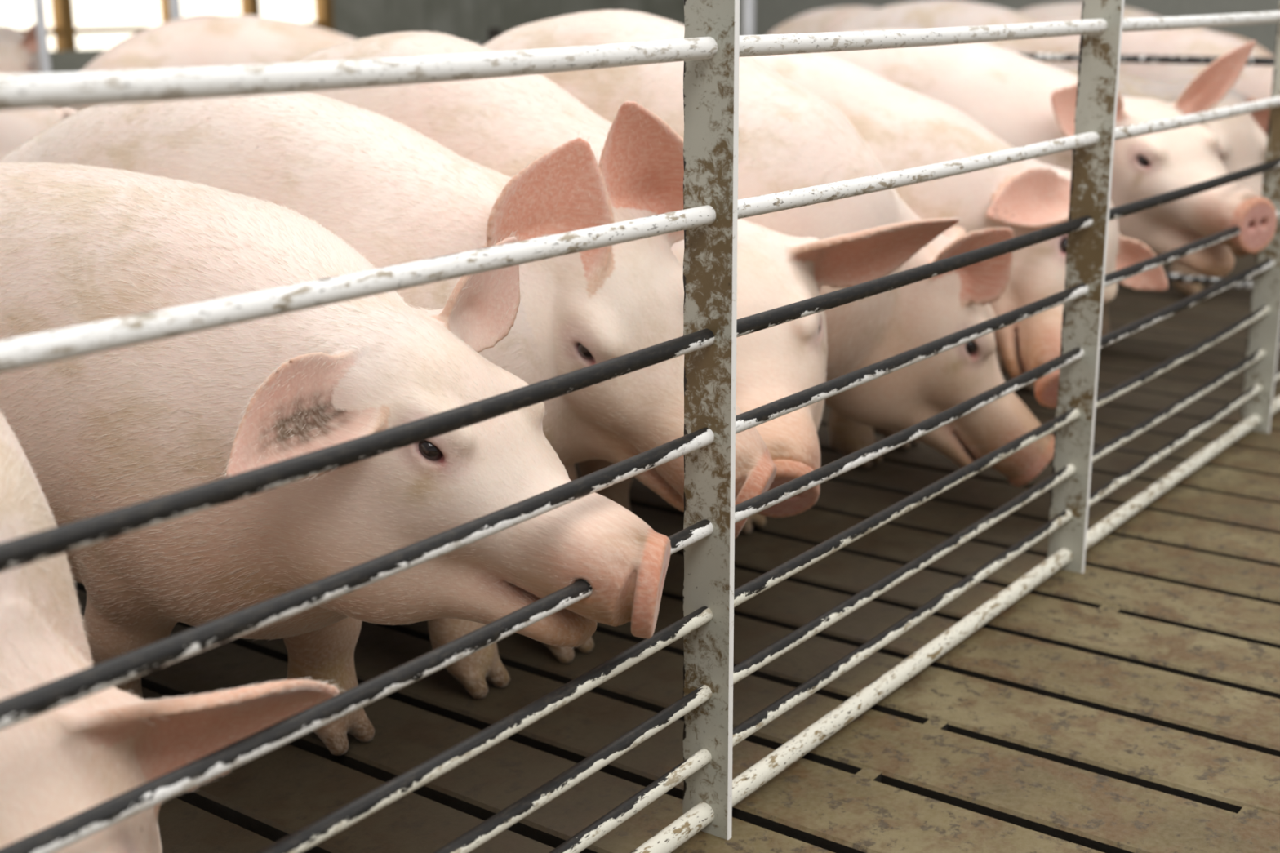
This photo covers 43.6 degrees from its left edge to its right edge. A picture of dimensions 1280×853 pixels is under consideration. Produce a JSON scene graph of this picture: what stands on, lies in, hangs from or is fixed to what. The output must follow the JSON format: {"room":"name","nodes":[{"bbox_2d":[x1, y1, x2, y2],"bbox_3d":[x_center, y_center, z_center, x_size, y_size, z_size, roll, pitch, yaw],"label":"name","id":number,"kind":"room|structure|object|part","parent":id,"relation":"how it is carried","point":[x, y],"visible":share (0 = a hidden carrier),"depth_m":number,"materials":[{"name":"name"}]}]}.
{"room":"farm building","nodes":[
{"label":"farm building","id":0,"kind":"room"},
{"bbox_2d":[48,0,684,118],"bbox_3d":[-4.553,-3.497,11.846,0.200,2.400,18.200,11,19,35],"label":"wall","id":1,"kind":"structure","parent":0,"point":[471,20],"depth_m":15.39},
{"bbox_2d":[50,0,77,50],"bbox_3d":[-4.382,-3.787,11.957,0.120,1.900,0.110,11,19,35],"label":"trim","id":2,"kind":"structure","parent":1,"relation":"attached to","point":[62,11],"depth_m":12.12,"materials":[{"name":"brown wood"}]},
{"bbox_2d":[0,0,315,50],"bbox_3d":[-6.470,-3.085,9.462,0.020,1.920,12.050,11,19,35],"label":"window","id":3,"kind":"structure","parent":1,"relation":"in","point":[17,14],"depth_m":12.69,"materials":[{"name":"white"}]},
{"bbox_2d":[17,22,324,35],"bbox_3d":[-6.352,-2.294,9.591,0.100,0.045,12.050,11,19,35],"label":"trim","id":4,"kind":"structure","parent":1,"relation":"attached to","point":[118,28],"depth_m":12.40,"materials":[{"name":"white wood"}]},
{"bbox_2d":[160,0,182,23],"bbox_3d":[-3.788,-4.002,12.732,0.120,1.900,0.110,11,19,35],"label":"trim","id":5,"kind":"structure","parent":1,"relation":"attached to","point":[164,4],"depth_m":12.87,"materials":[{"name":"brown wood"}]},
{"bbox_2d":[240,0,260,16],"bbox_3d":[-3.301,-4.178,13.368,0.120,1.900,0.110,11,19,35],"label":"trim","id":6,"kind":"structure","parent":1,"relation":"attached to","point":[252,7],"depth_m":13.50,"materials":[{"name":"brown wood"}]},
{"bbox_2d":[314,0,333,31],"bbox_3d":[-2.808,-4.356,14.011,0.120,1.900,0.110,11,19,35],"label":"trim","id":7,"kind":"structure","parent":1,"relation":"attached to","point":[323,9],"depth_m":14.16,"materials":[{"name":"brown wood"}]},
{"bbox_2d":[73,253,1279,852],"bbox_3d":[0.809,-1.268,8.278,13.200,0.100,18.418,11,19,35],"label":"floor","id":8,"kind":"structure","parent":0,"point":[1129,703],"depth_m":2.15,"materials":[{"name":"concrete"}]},
{"bbox_2d":[0,22,40,75],"bbox_3d":[-2.953,-1.503,7.504,0.426,0.805,1.482,-7,17,-23],"label":"pig","id":9,"kind":"object","parent":8,"relation":"on","point":[19,50],"visible":0.38,"depth_m":7.05},
{"bbox_2d":[0,71,76,159],"bbox_3d":[-2.171,-0.572,4.131,1.462,0.765,0.426,-5,16,-15],"label":"pig","id":10,"kind":"object","parent":8,"relation":"on","point":[17,126],"visible":0.08,"depth_m":4.09},
{"bbox_2d":[33,0,51,73],"bbox_3d":[-2.546,-1.677,6.814,0.044,1.515,0.043,11,19,35],"label":"pipe","id":11,"kind":"object","parent":8,"relation":"on","point":[39,5],"visible":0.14,"depth_m":6.80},
{"bbox_2d":[0,409,342,852],"bbox_3d":[-0.888,0.180,1.479,1.482,0.692,0.473,10,18,33],"label":"pig","id":12,"kind":"object","parent":8,"relation":"on","point":[57,765],"visible":0.8,"depth_m":1.21},
{"bbox_2d":[168,0,181,19],"bbox_3d":[-2.131,-1.827,7.357,0.052,1.518,0.051,11,19,35],"label":"pipe","id":13,"kind":"object","parent":8,"relation":"on","point":[175,10],"visible":0.02,"depth_m":7.32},
{"bbox_2d":[164,13,221,22],"bbox_3d":[-1.560,-1.174,6.208,1.461,0.828,0.420,13,20,40],"label":"pig","id":14,"kind":"object","parent":8,"relation":"on","point":[197,15],"visible":0.02,"depth_m":6.18},
{"bbox_2d":[71,14,355,111],"bbox_3d":[-1.133,-0.910,5.208,1.460,0.838,0.418,-4,16,-13],"label":"pig","id":15,"kind":"object","parent":8,"relation":"on","point":[223,40],"visible":0.06,"depth_m":4.96},
{"bbox_2d":[0,161,671,755],"bbox_3d":[-0.585,0.049,1.934,1.486,0.699,0.427,12,20,39],"label":"pig","id":16,"kind":"object","parent":8,"relation":"on","point":[100,433],"visible":0.8,"depth_m":1.66},
{"bbox_2d":[0,91,777,699],"bbox_3d":[-0.475,-0.109,2.366,1.572,0.779,0.450,11,19,35],"label":"pig","id":17,"kind":"object","parent":8,"relation":"on","point":[393,193],"visible":0.46,"depth_m":2.03},
{"bbox_2d":[293,30,962,517],"bbox_3d":[-0.231,-0.215,2.632,1.416,0.842,0.458,11,19,35],"label":"pig","id":18,"kind":"object","parent":8,"relation":"on","point":[501,125],"visible":0.31,"depth_m":2.37},
{"bbox_2d":[0,0,1279,852],"bbox_3d":[0.683,-0.219,2.460,0.062,0.930,4.129,11,19,35],"label":"fence","id":19,"kind":"object","parent":8,"relation":"on","point":[712,46],"visible":0.97,"depth_m":1.64,"materials":[{"name":"white metal"}]},
{"bbox_3d":[0.685,-0.113,2.488,0.021,0.023,4.126,11,19,35],"label":"rail","id":20,"kind":"part","parent":19,"relation":"part of","materials":[{"name":"black metal"}]},
{"bbox_3d":[0.683,-0.210,2.462,0.022,0.023,4.127,11,19,35],"label":"rail","id":21,"kind":"part","parent":19,"relation":"part of","materials":[{"name":"black metal"}]},
{"bbox_3d":[0.682,-0.311,2.436,0.021,0.023,4.126,11,19,35],"label":"rail","id":22,"kind":"part","parent":19,"relation":"part of","materials":[{"name":"black metal"}]},
{"bbox_3d":[0.683,-0.432,2.401,0.022,0.022,4.127,11,19,35],"label":"rail","id":23,"kind":"part","parent":19,"relation":"part of","materials":[{"name":"white metal"}]},
{"bbox_3d":[0.681,-0.588,2.359,0.023,0.026,4.128,11,19,35],"label":"rail","id":24,"kind":"part","parent":19,"relation":"part of","materials":[{"name":"white metal"}]},
{"bbox_3d":[0.072,0.002,1.661,0.062,0.930,0.008,11,19,35],"label":"post","id":25,"kind":"part","parent":19,"relation":"part of","materials":[{"name":"white metal"}]},
{"bbox_3d":[0.685,-0.019,2.514,0.022,0.022,4.126,11,19,35],"label":"rail","id":26,"kind":"part","parent":19,"relation":"part of","materials":[{"name":"white metal"}]},
{"bbox_3d":[0.685,0.069,2.538,0.021,0.022,4.126,11,19,35],"label":"rail","id":27,"kind":"part","parent":19,"relation":"part of","materials":[{"name":"white metal"}]},
{"bbox_3d":[0.686,0.142,2.558,0.019,0.022,4.126,11,19,35],"label":"rail","id":28,"kind":"part","parent":19,"relation":"part of","materials":[{"name":"white metal"}]},
{"bbox_3d":[0.685,0.209,2.577,0.028,0.030,4.129,11,19,35],"label":"rail","id":29,"kind":"part","parent":19,"relation":"part of","materials":[{"name":"white metal"}]},
{"bbox_3d":[0.682,-0.219,2.458,0.062,0.930,0.008,11,19,35],"label":"post","id":30,"kind":"part","parent":19,"relation":"part of","materials":[{"name":"white metal"}]},
{"bbox_3d":[1.294,-0.440,3.257,0.062,0.930,0.008,11,19,35],"label":"post","id":31,"kind":"part","parent":19,"relation":"part of","materials":[{"name":"white metal"}]},
{"bbox_2d":[742,0,755,35],"bbox_3d":[0.540,-2.010,7.968,0.060,1.521,0.058,11,19,35],"label":"pipe","id":32,"kind":"object","parent":8,"relation":"on","point":[748,6],"visible":0.14,"depth_m":7.94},
{"bbox_2d":[482,8,1054,533],"bbox_3d":[0.066,-0.300,2.880,1.351,0.870,0.512,7,17,24],"label":"pig","id":33,"kind":"object","parent":8,"relation":"on","point":[790,138],"visible":0.42,"depth_m":2.66},
{"bbox_2d":[768,5,878,34],"bbox_3d":[1.053,-1.413,7.011,0.426,0.834,1.460,-14,21,-42],"label":"pig","id":34,"kind":"object","parent":8,"relation":"on","point":[829,19],"visible":0.05,"depth_m":7.00},
{"bbox_2d":[475,27,1274,288],"bbox_3d":[0.121,-0.937,5.400,4.408,0.780,0.060,11,19,35],"label":"divider","id":35,"kind":"object","parent":8,"relation":"on","point":[493,33],"visible":0.02,"depth_m":4.42,"materials":[{"name":"paint"}]},
{"bbox_3d":[-0.522,-1.058,5.860,0.008,0.780,0.060,11,19,35],"label":"post","id":36,"kind":"part","parent":35,"relation":"part of","materials":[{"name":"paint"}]},
{"bbox_3d":[0.119,-1.251,5.315,4.408,0.021,0.022,11,19,35],"label":"rail","id":37,"kind":"part","parent":35,"relation":"part of","materials":[{"name":"metal"}]},
{"bbox_3d":[0.123,-0.676,5.471,4.408,0.021,0.022,11,19,35],"label":"rail","id":38,"kind":"part","parent":35,"relation":"part of","materials":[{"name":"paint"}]},
{"bbox_2d":[833,0,1043,42],"bbox_3d":[1.184,-1.058,5.638,1.460,0.864,0.426,13,20,40],"label":"pig","id":39,"kind":"object","parent":8,"relation":"on","point":[925,14],"visible":0.04,"depth_m":5.53},
{"bbox_2d":[750,52,1168,468],"bbox_3d":[0.318,-0.367,3.232,1.409,0.812,0.420,11,19,35],"label":"pig","id":40,"kind":"object","parent":8,"relation":"on","point":[904,128],"visible":0.25,"depth_m":2.90},
{"bbox_2d":[822,28,1277,390],"bbox_3d":[0.736,-0.492,3.673,1.530,0.815,0.412,13,20,40],"label":"pig","id":41,"kind":"object","parent":8,"relation":"on","point":[1021,100],"visible":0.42,"depth_m":3.27},
{"bbox_2d":[1017,1,1159,22],"bbox_3d":[2.043,-1.425,7.006,1.460,0.842,0.426,13,20,40],"label":"pig","id":42,"kind":"object","parent":8,"relation":"on","point":[1060,11],"visible":0.02,"depth_m":6.95},
{"bbox_2d":[986,16,1273,296],"bbox_3d":[1.553,-0.823,4.861,1.460,0.819,0.427,10,18,33],"label":"pig","id":43,"kind":"object","parent":8,"relation":"on","point":[1255,81],"visible":0.08,"depth_m":4.66},
{"bbox_2d":[1048,63,1270,336],"bbox_3d":[1.003,-0.583,4.179,1.431,0.720,0.410,11,19,37],"label":"pig","id":44,"kind":"object","parent":8,"relation":"on","point":[1242,139],"visible":0.09,"depth_m":3.79},
{"bbox_2d":[1214,31,1274,57],"bbox_3d":[2.012,-1.109,6.003,1.459,0.766,0.426,11,19,35],"label":"pig","id":45,"kind":"object","parent":8,"relation":"on","point":[1257,46],"visible":0.02,"depth_m":5.75},
{"bbox_2d":[739,0,1279,55],"bbox_3d":[6.183,-4.418,14.974,13.200,2.400,0.200,11,19,35],"label":"wall","id":46,"kind":"structure","parent":0,"point":[769,15],"depth_m":15.85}
]}

